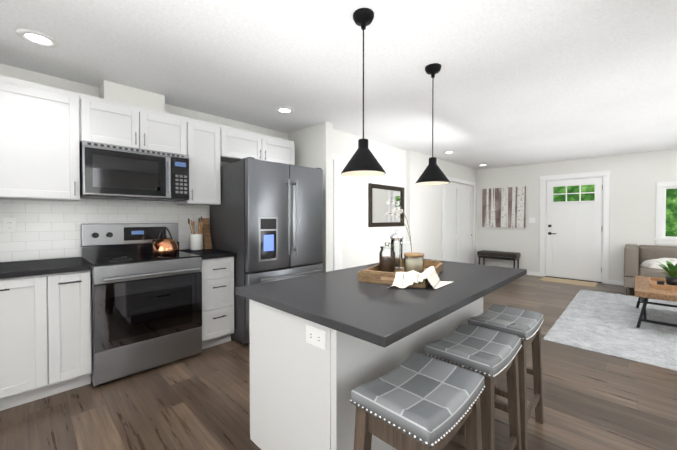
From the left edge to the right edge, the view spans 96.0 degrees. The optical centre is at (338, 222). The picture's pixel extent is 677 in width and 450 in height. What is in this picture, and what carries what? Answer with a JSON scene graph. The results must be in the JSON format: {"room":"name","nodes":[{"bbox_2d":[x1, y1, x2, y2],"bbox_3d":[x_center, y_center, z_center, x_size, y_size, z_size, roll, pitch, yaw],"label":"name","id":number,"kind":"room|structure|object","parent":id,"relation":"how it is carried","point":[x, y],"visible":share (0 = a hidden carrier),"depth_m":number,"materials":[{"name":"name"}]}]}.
{"room":"kitchen","nodes":[
{"label":"kitchen","id":0,"kind":"room"},
{"bbox_2d":[0,63,287,261],"bbox_3d":[-0.431,-0.031,4.641,0.106,2.440,9.650,1,1,44],"label":"wall","id":1,"kind":"structure","parent":0,"point":[48,229],"depth_m":2.63,"materials":[{"name":"white tile"}]},
{"bbox_2d":[3,218,15,232],"bbox_3d":[-2.557,0.022,2.368,0.007,0.115,0.072,1,1,44],"label":"switch plate","id":2,"kind":"object","parent":1,"relation":"attached to","point":[9,225],"depth_m":2.37,"materials":[{"name":"white plastic"}]},
{"bbox_2d":[0,75,83,201],"bbox_3d":[-2.408,-0.602,2.283,0.338,0.850,0.688,1,1,44],"label":"upper cabinet","id":3,"kind":"object","parent":1,"relation":"attached to","point":[45,130],"depth_m":2.25,"materials":[{"name":"white wood"}]},
{"bbox_2d":[80,80,187,154],"bbox_3d":[-1.886,-0.938,2.816,0.338,0.570,0.810,1,1,44],"label":"upper cabinet","id":4,"kind":"object","parent":1,"relation":"attached to","point":[123,115],"depth_m":2.69,"materials":[{"name":"white wood"}]},
{"bbox_2d":[80,140,188,201],"bbox_3d":[-1.842,-0.431,2.782,0.447,0.434,0.794,1,1,44],"label":"microwave","id":5,"kind":"object","parent":4,"relation":"attached to","point":[112,171],"visible":1,"depth_m":2.61,"materials":[{"name":"grey"}]},
{"bbox_2d":[176,118,223,204],"bbox_3d":[-1.487,-0.616,3.231,0.338,0.850,0.335,1,1,44],"label":"upper cabinet","id":6,"kind":"object","parent":1,"relation":"attached to","point":[205,139],"depth_m":3.12,"materials":[{"name":"white wood"}]},
{"bbox_2d":[224,126,294,164],"bbox_3d":[-1.025,-0.880,3.704,0.338,0.335,0.984,1,1,44],"label":"upper cabinet","id":7,"kind":"object","parent":1,"relation":"attached to","point":[239,144],"depth_m":3.54,"materials":[{"name":"white wood"}]},
{"bbox_2d":[288,122,332,271],"bbox_3d":[-0.389,-0.022,4.064,0.770,2.440,0.120,1,1,44],"label":"wall","id":8,"kind":"structure","parent":0,"point":[313,144],"depth_m":3.81,"materials":[{"name":"white paint"}]},
{"bbox_2d":[0,275,676,449],"bbox_3d":[1.952,1.272,2.345,6.770,0.100,9.670,1,1,44],"label":"floor","id":9,"kind":"structure","parent":0,"point":[593,400],"depth_m":2.04,"materials":[{"name":"brown wood"}]},
{"bbox_2d":[0,273,63,410],"bbox_3d":[-2.373,0.787,2.125,0.638,0.878,0.597,1,1,44],"label":"base cabinet","id":10,"kind":"object","parent":9,"relation":"on","point":[45,329],"depth_m":2.03,"materials":[{"name":"white wood"}]},
{"bbox_2d":[0,257,91,280],"bbox_3d":[-2.643,0.333,1.819,0.668,0.038,1.753,1,1,44],"label":"countertop","id":11,"kind":"structure","parent":10,"relation":"on","point":[73,264],"depth_m":2.14,"materials":[{"name":"grey stone"}]},
{"bbox_2d":[64,269,91,390],"bbox_3d":[-2.146,0.783,2.358,0.638,0.878,0.297,1,1,44],"label":"base cabinet","id":12,"kind":"object","parent":9,"relation":"on","point":[77,286],"depth_m":2.19,"materials":[{"name":"white wood"}]},
{"bbox_2d":[81,223,201,385],"bbox_3d":[-1.726,0.615,2.701,0.738,1.205,0.776,1,1,44],"label":"range","id":13,"kind":"object","parent":9,"relation":"on","point":[146,307],"visible":0.9,"depth_m":2.50,"materials":[{"name":"silver metal"}]},
{"bbox_2d":[152,227,177,255],"bbox_3d":[-1.623,0.170,2.832,0.216,0.258,0.236,1,1,44],"label":"kettle","id":14,"kind":"object","parent":13,"relation":"on","point":[164,246],"visible":1,"depth_m":2.77,"materials":[{"name":"orange metal"}]},
{"bbox_2d":[201,257,233,348],"bbox_3d":[-1.380,0.772,3.147,0.638,0.878,0.335,1,1,44],"label":"base cabinet","id":15,"kind":"object","parent":9,"relation":"on","point":[217,326],"depth_m":2.93,"materials":[{"name":"white wood"}]},
{"bbox_2d":[179,249,235,260],"bbox_3d":[-1.369,0.314,3.130,0.668,0.038,0.335,1,1,44],"label":"countertop","id":16,"kind":"structure","parent":15,"relation":"on","point":[206,254],"depth_m":2.97,"materials":[{"name":"grey stone"}]},
{"bbox_2d":[188,216,202,249],"bbox_3d":[-1.525,0.113,3.258,0.187,0.360,0.145,1,1,44],"label":"utensil crock","id":17,"kind":"object","parent":16,"relation":"on","point":[196,241],"visible":1,"depth_m":3.22,"materials":[{"name":"white ceramic"}]},
{"bbox_2d":[199,218,211,248],"bbox_3d":[-1.479,0.121,3.390,0.119,0.338,0.103,1,1,44],"label":"cutting boards","id":18,"kind":"object","parent":16,"relation":"on","point":[207,242],"visible":0.71,"depth_m":3.38,"materials":[{"name":"brown wood"}]},
{"bbox_2d":[210,157,322,345],"bbox_3d":[-0.797,0.287,3.497,0.921,1.837,0.968,1,1,44],"label":"fridge","id":19,"kind":"object","parent":9,"relation":"on","point":[266,221],"visible":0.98,"depth_m":3.10,"materials":[{"name":"grey metal"}]},
{"bbox_2d":[249,298,482,449],"bbox_3d":[0.283,0.801,1.923,0.677,0.855,1.550,1,1,44],"label":"kitchen island","id":20,"kind":"object","parent":9,"relation":"on","point":[323,345],"depth_m":1.31,"materials":[{"name":"wood"}]},
{"bbox_2d":[235,258,526,349],"bbox_3d":[0.402,0.356,1.891,0.956,0.035,1.731,1,1,44],"label":"island countertop","id":21,"kind":"structure","parent":20,"relation":"on","point":[381,315],"depth_m":1.40,"materials":[{"name":"grey stone"}]},
{"bbox_2d":[385,200,411,257],"bbox_3d":[0.467,0.076,2.395,0.263,0.508,0.212,1,1,44],"label":"orchid","id":22,"kind":"object","parent":21,"relation":"on","point":[401,211],"visible":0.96,"depth_m":2.38,"materials":[{"name":"white plant"}]},
{"bbox_2d":[358,259,442,287],"bbox_3d":[0.416,0.304,1.933,0.380,0.067,0.600,0,1,27],"label":"tray","id":23,"kind":"object","parent":21,"relation":"on","point":[373,274],"visible":0.6,"depth_m":1.73,"materials":[{"name":"brown wood"}]},
{"bbox_2d":[379,242,394,271],"bbox_3d":[0.317,0.225,1.983,0.102,0.197,0.102,1,1,44],"label":"jar","id":24,"kind":"object","parent":23,"relation":"on","point":[386,263],"visible":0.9,"depth_m":1.95,"materials":[{"name":"clear glass"}]},
{"bbox_2d":[390,229,402,269],"bbox_3d":[0.405,0.185,2.129,0.094,0.274,0.094,1,1,44],"label":"jar","id":25,"kind":"object","parent":23,"relation":"on","point":[396,235],"visible":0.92,"depth_m":2.10,"materials":[{"name":"clear glass"}]},
{"bbox_2d":[404,252,423,272],"bbox_3d":[0.484,0.260,1.954,0.128,0.128,0.128,1,1,44],"label":"jar","id":26,"kind":"object","parent":23,"relation":"on","point":[414,262],"visible":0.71,"depth_m":1.91,"materials":[{"name":"clear glass"}]},
{"bbox_2d":[389,266,451,288],"bbox_3d":[0.454,0.294,1.655,0.200,0.088,0.400,1,1,44],"label":"napkin","id":27,"kind":"object","parent":23,"relation":"on","point":[403,279],"visible":1,"depth_m":1.61,"materials":[{"name":"fabric"}]},
{"bbox_2d":[394,241,411,257],"bbox_3d":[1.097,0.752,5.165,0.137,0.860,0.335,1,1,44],"label":"vase","id":28,"kind":"object","parent":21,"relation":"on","point":[406,246],"visible":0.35,"depth_m":5.08,"materials":[{"name":"white"}]},
{"bbox_2d":[349,352,485,449],"bbox_3d":[0.293,0.901,1.093,0.309,0.679,0.444,1,1,44],"label":"stool","id":29,"kind":"object","parent":9,"relation":"on","point":[416,401],"visible":1,"depth_m":1.02,"materials":[{"name":"leather"}]},
{"bbox_2d":[423,323,521,449],"bbox_3d":[0.648,0.895,1.459,0.309,0.679,0.444,1,1,44],"label":"stool","id":30,"kind":"object","parent":9,"relation":"on","point":[490,356],"visible":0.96,"depth_m":1.39,"materials":[{"name":"leather"}]},
{"bbox_2d":[477,250,520,267],"bbox_3d":[3.649,0.914,6.958,0.810,0.485,0.390,1,1,44],"label":"bench","id":31,"kind":"object","parent":9,"relation":"on","point":[503,255],"visible":0.96,"depth_m":6.83,"materials":[{"name":"grey leather"}]},
{"bbox_2d":[468,304,543,449],"bbox_3d":[1.004,0.890,1.824,0.309,0.679,0.444,1,1,44],"label":"stool","id":32,"kind":"object","parent":9,"relation":"on","point":[524,325],"visible":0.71,"depth_m":1.75,"materials":[{"name":"leather"}]},
{"bbox_2d":[540,277,596,286],"bbox_3d":[4.519,1.164,6.005,0.870,0.012,0.480,1,1,44],"label":"door mat","id":33,"kind":"object","parent":9,"relation":"on","point":[573,282],"visible":1,"depth_m":5.98,"materials":[{"name":"beige"}]},
{"bbox_2d":[544,290,676,370],"bbox_3d":[4.050,1.196,3.391,2.460,0.020,3.055,1,1,44],"label":"rug","id":34,"kind":"object","parent":9,"relation":"on","point":[601,322],"visible":0.96,"depth_m":3.41,"materials":[{"name":"grey carpet"}]},
{"bbox_2d":[635,276,676,327],"bbox_3d":[3.951,0.968,3.605,0.645,0.428,1.250,1,1,44],"label":"coffee table","id":35,"kind":"object","parent":34,"relation":"on","point":[644,292],"visible":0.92,"depth_m":3.39,"materials":[{"name":"brown wood"}]},
{"bbox_2d":[648,277,676,290],"bbox_3d":[3.911,0.729,3.571,0.380,0.050,0.550,1,1,44],"label":"tray","id":36,"kind":"object","parent":35,"relation":"on","point":[652,281],"visible":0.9,"depth_m":3.49,"materials":[{"name":"brown wood"}]},
{"bbox_2d":[650,261,676,285],"bbox_3d":[3.988,0.599,3.622,0.410,0.284,0.443,1,1,44],"label":"plant","id":37,"kind":"object","parent":36,"relation":"on","point":[671,271],"visible":1,"depth_m":3.60,"materials":[{"name":"green plant"}]},
{"bbox_2d":[624,244,676,294],"bbox_3d":[5.724,0.801,4.549,2.120,0.780,0.918,1,1,44],"label":"sofa","id":38,"kind":"object","parent":9,"relation":"on","point":[635,256],"visible":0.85,"depth_m":4.94,"materials":[{"name":"brown fabric"}]},
{"bbox_2d":[640,258,676,268],"bbox_3d":[5.226,0.642,4.789,0.694,0.166,0.384,1,1,44],"label":"throw","id":39,"kind":"object","parent":38,"relation":"on","point":[648,263],"visible":0.75,"depth_m":4.83,"materials":[{"name":"white fabric"}]},
{"bbox_2d":[0,0,676,169],"bbox_3d":[1.952,-1.268,2.308,6.770,0.100,9.670,1,1,44],"label":"ceiling","id":40,"kind":"structure","parent":0,"point":[521,82],"depth_m":2.35,"materials":[{"name":"paint"}]},
{"bbox_2d":[16,29,58,47],"bbox_3d":[-1.975,-1.207,2.004,0.203,0.011,0.203,1,1,38],"label":"recessed light","id":41,"kind":"object","parent":40,"relation":"in","point":[37,38],"depth_m":2.00,"materials":[{"name":"white plastic"}]},
{"bbox_2d":[275,107,293,113],"bbox_3d":[-0.587,-1.226,3.332,0.203,0.011,0.203,1,1,38],"label":"recessed light","id":42,"kind":"object","parent":40,"relation":"in","point":[285,110],"depth_m":3.32,"materials":[{"name":"white plastic"}]},
{"bbox_2d":[341,8,385,176],"bbox_3d":[0.145,-0.747,1.783,0.262,0.924,0.262,1,1,44],"label":"pendant light","id":43,"kind":"object","parent":40,"relation":"hanging from","point":[363,162],"visible":1,"depth_m":1.74,"materials":[{"name":"black metal"}]},
{"bbox_2d":[416,63,449,184],"bbox_3d":[0.742,-0.763,2.397,0.262,0.910,0.262,1,1,44],"label":"pendant light","id":44,"kind":"object","parent":40,"relation":"hanging from","point":[432,174],"visible":1,"depth_m":2.36,"materials":[{"name":"black metal"}]},
{"bbox_2d":[333,129,476,270],"bbox_3d":[1.394,-0.049,5.935,0.719,2.440,5.050,1,1,44],"label":"wall","id":45,"kind":"structure","parent":0,"point":[441,219],"depth_m":5.30,"materials":[{"name":"white paint"}]},
{"bbox_2d":[369,183,404,226],"bbox_3d":[0.795,-0.265,4.918,0.030,0.660,0.960,1,1,44],"label":"mirror","id":46,"kind":"object","parent":45,"relation":"attached to","point":[380,196],"visible":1,"depth_m":4.86,"materials":[{"name":"clear glass"}]},
{"bbox_2d":[476,149,676,283],"bbox_3d":[5.266,-0.046,5.738,6.550,2.440,0.138,1,1,44],"label":"wall","id":47,"kind":"structure","parent":0,"point":[639,201],"depth_m":5.80,"materials":[{"name":"white paint"}]},
{"bbox_2d":[482,186,525,227],"bbox_3d":[3.819,-0.346,7.071,0.910,0.920,0.032,1,1,44],"label":"framed picture","id":48,"kind":"object","parent":47,"relation":"attached to","point":[504,207],"visible":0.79,"depth_m":7.03},
{"bbox_2d":[529,218,534,222],"bbox_3d":[4.247,-0.050,6.676,0.118,0.115,0.009,1,1,44],"label":"switch plate","id":49,"kind":"object","parent":47,"relation":"attached to","point":[531,220],"depth_m":6.68,"materials":[{"name":"white plastic"}]},
{"bbox_2d":[526,271,539,275],"bbox_3d":[3.866,1.112,7.050,1.335,0.085,0.030,1,1,44],"label":"baseboard","id":50,"kind":"structure","parent":47,"relation":"attached to","point":[528,272],"depth_m":6.68,"materials":[{"name":"white"}]},
{"bbox_2d":[546,177,602,281],"bbox_3d":[4.772,0.135,6.193,0.922,2.028,0.100,1,1,44],"label":"door","id":51,"kind":"structure","parent":47,"relation":"attached to","point":[573,228],"depth_m":6.18,"materials":[{"name":"painted wood"},{"name":"glass"},{"name":"black metal"}]},
{"bbox_2d":[609,280,623,285],"bbox_3d":[6.364,1.147,4.636,3.375,0.085,0.013,1,1,44],"label":"baseboard","id":52,"kind":"structure","parent":47,"relation":"attached to","point":[616,282],"depth_m":5.73,"materials":[{"name":"white"}]}
]}

